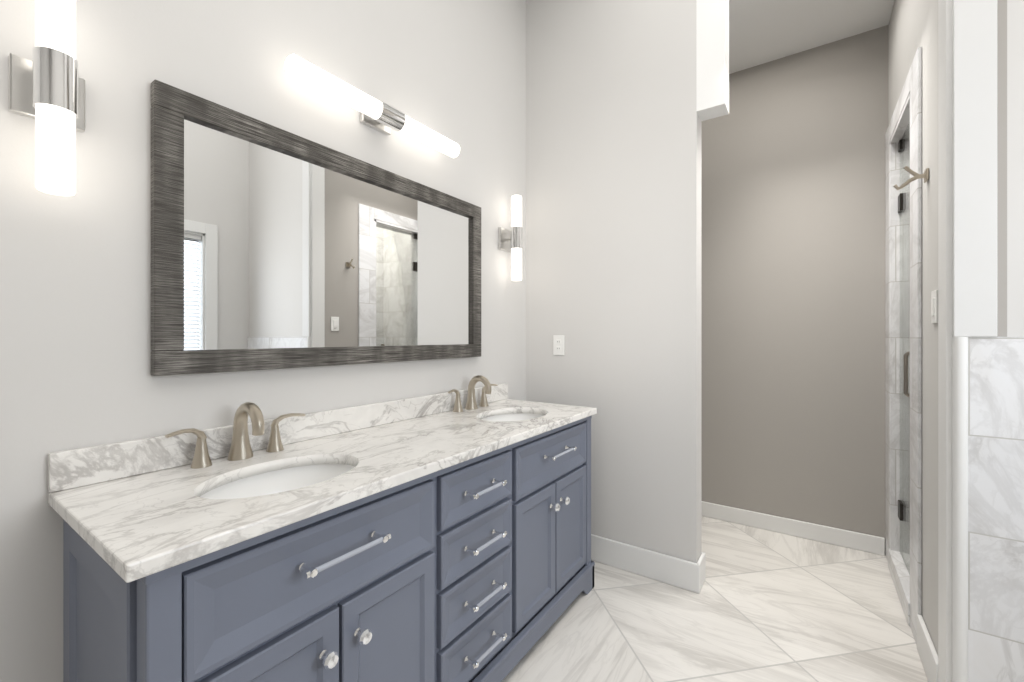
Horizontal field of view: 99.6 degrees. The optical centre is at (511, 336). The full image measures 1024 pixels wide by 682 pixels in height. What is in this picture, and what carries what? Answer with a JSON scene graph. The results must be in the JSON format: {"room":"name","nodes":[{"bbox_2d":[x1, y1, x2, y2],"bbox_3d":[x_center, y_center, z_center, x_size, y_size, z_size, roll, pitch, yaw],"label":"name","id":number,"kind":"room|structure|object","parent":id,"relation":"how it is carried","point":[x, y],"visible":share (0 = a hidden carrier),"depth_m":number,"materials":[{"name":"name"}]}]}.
{"room":"bathroom","nodes":[
{"label":"bathroom","id":0,"kind":"room"},
{"bbox_2d":[0,0,525,681],"bbox_3d":[-1.205,-0.475,0.916,0.120,3.450,4.384,0,0,35],"label":"wall","id":1,"kind":"structure","parent":0,"point":[76,322],"depth_m":1.18,"materials":[{"name":"paint"}]},
{"bbox_2d":[8,0,84,195],"bbox_3d":[-1.023,-0.555,0.966,0.120,0.480,0.120,0,0,35],"label":"sconce","id":2,"kind":"object","parent":1,"relation":"attached to","point":[46,88],"visible":0.98,"depth_m":0.94,"materials":[{"name":"white glass"}]},
{"bbox_2d":[48,383,507,490],"bbox_3d":[-0.547,0.313,1.745,0.020,0.090,1.824,0,0,35],"label":"backsplash","id":3,"kind":"structure","parent":1,"relation":"attached to","point":[93,464],"depth_m":1.16,"materials":[{"name":"white stone"}]},
{"bbox_2d":[151,80,480,375],"bbox_3d":[-0.562,-0.287,1.713,0.032,0.782,1.375,0,0,35],"label":"mirror","id":4,"kind":"object","parent":1,"relation":"attached to","point":[273,247],"visible":1,"depth_m":1.45,"materials":[{"name":"grey mirror"}]},
{"bbox_2d":[284,54,459,157],"bbox_3d":[-0.506,-0.868,1.715,0.123,0.076,0.800,0,0,35],"label":"sconce","id":5,"kind":"object","parent":1,"relation":"attached to","point":[380,116],"visible":1,"depth_m":1.61,"materials":[{"name":"white glass"}]},
{"bbox_2d":[498,195,522,280],"bbox_3d":[0.005,-0.555,2.460,0.120,0.480,0.120,0,0,35],"label":"sconce","id":6,"kind":"object","parent":1,"relation":"attached to","point":[511,240],"visible":1,"depth_m":2.42,"materials":[{"name":"white glass"}]},
{"bbox_2d":[526,0,728,562],"bbox_3d":[0.534,-0.475,2.454,1.242,3.450,0.120,0,0,35],"label":"wall","id":7,"kind":"structure","parent":0,"point":[624,98],"depth_m":2.33,"materials":[{"name":"paint"}]},
{"bbox_2d":[553,335,563,354],"bbox_3d":[0.275,0.050,2.553,0.072,0.116,0.008,0,0,35],"label":"electrical outlet plate","id":8,"kind":"object","parent":7,"relation":"attached to","point":[558,344],"visible":1,"depth_m":2.55,"materials":[{"name":"white plastic"}]},
{"bbox_2d":[591,534,705,592],"bbox_3d":[0.518,1.180,2.395,0.980,0.140,0.046,0,0,35],"label":"baseboard","id":9,"kind":"structure","parent":7,"relation":"attached to","point":[678,572],"depth_m":2.24,"materials":[{"name":"white wood"}]},
{"bbox_2d":[502,516,927,681],"bbox_3d":[0.426,1.275,0.666,3.092,0.050,5.820,0,0,35],"label":"floor","id":10,"kind":"structure","parent":0,"point":[763,605],"depth_m":1.88,"materials":[{"name":"tile"}]},
{"bbox_2d":[63,411,596,681],"bbox_3d":[-0.311,0.819,1.582,0.594,0.862,1.787,0,0,35],"label":"bathroom vanity","id":11,"kind":"object","parent":10,"relation":"on","point":[443,537],"depth_m":1.10,"materials":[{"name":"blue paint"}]},
{"bbox_2d":[48,399,596,586],"bbox_3d":[-0.321,0.373,1.589,0.568,0.030,1.824,0,0,35],"label":"countertop","id":12,"kind":"structure","parent":11,"relation":"on","point":[131,523],"depth_m":1.02,"materials":[{"name":"white stone"}]},
{"bbox_2d":[160,402,307,470],"bbox_3d":[-0.765,0.274,1.254,0.152,0.168,0.375,0,0,35],"label":"faucet","id":13,"kind":"object","parent":12,"relation":"on","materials":[{"name":"silver metal"}]},
{"bbox_2d":[196,455,363,502],"bbox_3d":[-0.596,0.456,1.137,0.314,0.161,0.424,0,0,35],"label":"sink","id":14,"kind":"object","parent":12,"relation":"in","point":[237,488],"depth_m":1.26,"materials":[{"name":"white ceramic"}]},
{"bbox_2d":[444,375,499,410],"bbox_3d":[-0.164,0.274,2.128,0.152,0.168,0.375,0,0,35],"label":"faucet","id":15,"kind":"object","parent":12,"relation":"on","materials":[{"name":"silver metal"}]},
{"bbox_2d":[476,407,547,422],"bbox_3d":[0.005,0.456,2.011,0.314,0.161,0.424,0,0,35],"label":"sink","id":16,"kind":"object","parent":12,"relation":"in","point":[513,415],"depth_m":2.18,"materials":[{"name":"white ceramic"}]},
{"bbox_2d":[701,25,887,537],"bbox_3d":[1.432,-0.265,3.036,2.062,3.030,0.120,0,0,35],"label":"wall","id":17,"kind":"structure","parent":0,"point":[793,286],"depth_m":2.69,"materials":[{"name":"beige paint"}]},
{"bbox_2d":[701,501,884,555],"bbox_3d":[1.385,1.180,2.983,1.804,0.140,0.019,0,0,35],"label":"baseboard","id":18,"kind":"structure","parent":17,"relation":"attached to","point":[821,533],"depth_m":2.70,"materials":[{"name":"white wood"}]},
{"bbox_2d":[729,0,894,73],"bbox_3d":[0.426,-2.040,0.666,3.092,0.520,5.820,0,0,35],"label":"ceiling","id":19,"kind":"structure","parent":0,"point":[762,31],"depth_m":2.47,"materials":[{"name":"white paint"}]},
{"bbox_2d":[888,0,1006,653],"bbox_3d":[1.820,-0.475,1.887,0.120,3.450,1.333,0,0,35],"label":"wall","id":20,"kind":"structure","parent":0,"point":[912,26],"depth_m":1.61,"materials":[{"name":"beige paint"}]},
{"bbox_2d":[885,47,921,644],"bbox_3d":[1.942,0.045,2.064,0.160,2.410,0.902,0,0,35],"label":"trim","id":21,"kind":"structure","parent":20,"relation":"attached to","point":[907,110],"depth_m":2.07,"materials":[{"name":"stone"}]},
{"bbox_2d":[898,122,909,574],"bbox_3d":[1.905,0.054,2.096,0.062,2.181,0.545,0,0,35],"label":"shower glass door","id":22,"kind":"structure","parent":20,"relation":"attached to","point":[904,211],"depth_m":2.20,"materials":[{"name":"clear glass"}]},
{"bbox_2d":[893,166,928,189],"bbox_3d":[1.535,-0.616,1.669,0.100,0.090,0.044,0,0,35],"label":"robe hook","id":23,"kind":"object","parent":20,"relation":"attached to","point":[925,175],"visible":1,"depth_m":1.66,"materials":[{"name":"silver metal"}]},
{"bbox_2d":[917,614,937,681],"bbox_3d":[1.537,1.180,1.597,0.016,0.140,0.323,0,0,35],"label":"baseboard","id":24,"kind":"structure","parent":20,"relation":"attached to","point":[927,652],"depth_m":1.59,"materials":[{"name":"white wood"}]},
{"bbox_2d":[931,290,937,322],"bbox_3d":[1.502,-0.106,1.542,0.010,0.116,0.072,0,0,35],"label":"switch plate","id":25,"kind":"object","parent":20,"relation":"attached to","point":[934,306],"visible":1,"depth_m":1.53,"materials":[{"name":"white plastic"}]},
{"bbox_2d":[938,0,996,681],"bbox_3d":[1.450,-0.474,1.381,0.107,3.449,0.131,0,0,35],"label":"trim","id":26,"kind":"structure","parent":20,"relation":"attached to","point":[967,168],"depth_m":1.34,"materials":[{"name":"white"}]},
{"bbox_2d":[1007,0,1023,336],"bbox_3d":[1.901,-0.475,1.096,0.910,3.450,0.120,0,0,35],"label":"wall","id":27,"kind":"structure","parent":0,"point":[1015,168],"depth_m":1.29,"materials":[{"name":"paint"}]},
{"bbox_2d":[968,337,1023,681],"bbox_3d":[1.825,0.625,1.066,0.999,1.250,0.013,0,0,35],"label":"wainscot tile","id":28,"kind":"structure","parent":27,"relation":"attached to","point":[995,509],"depth_m":1.31,"materials":[{"name":"stone"}]}
]}

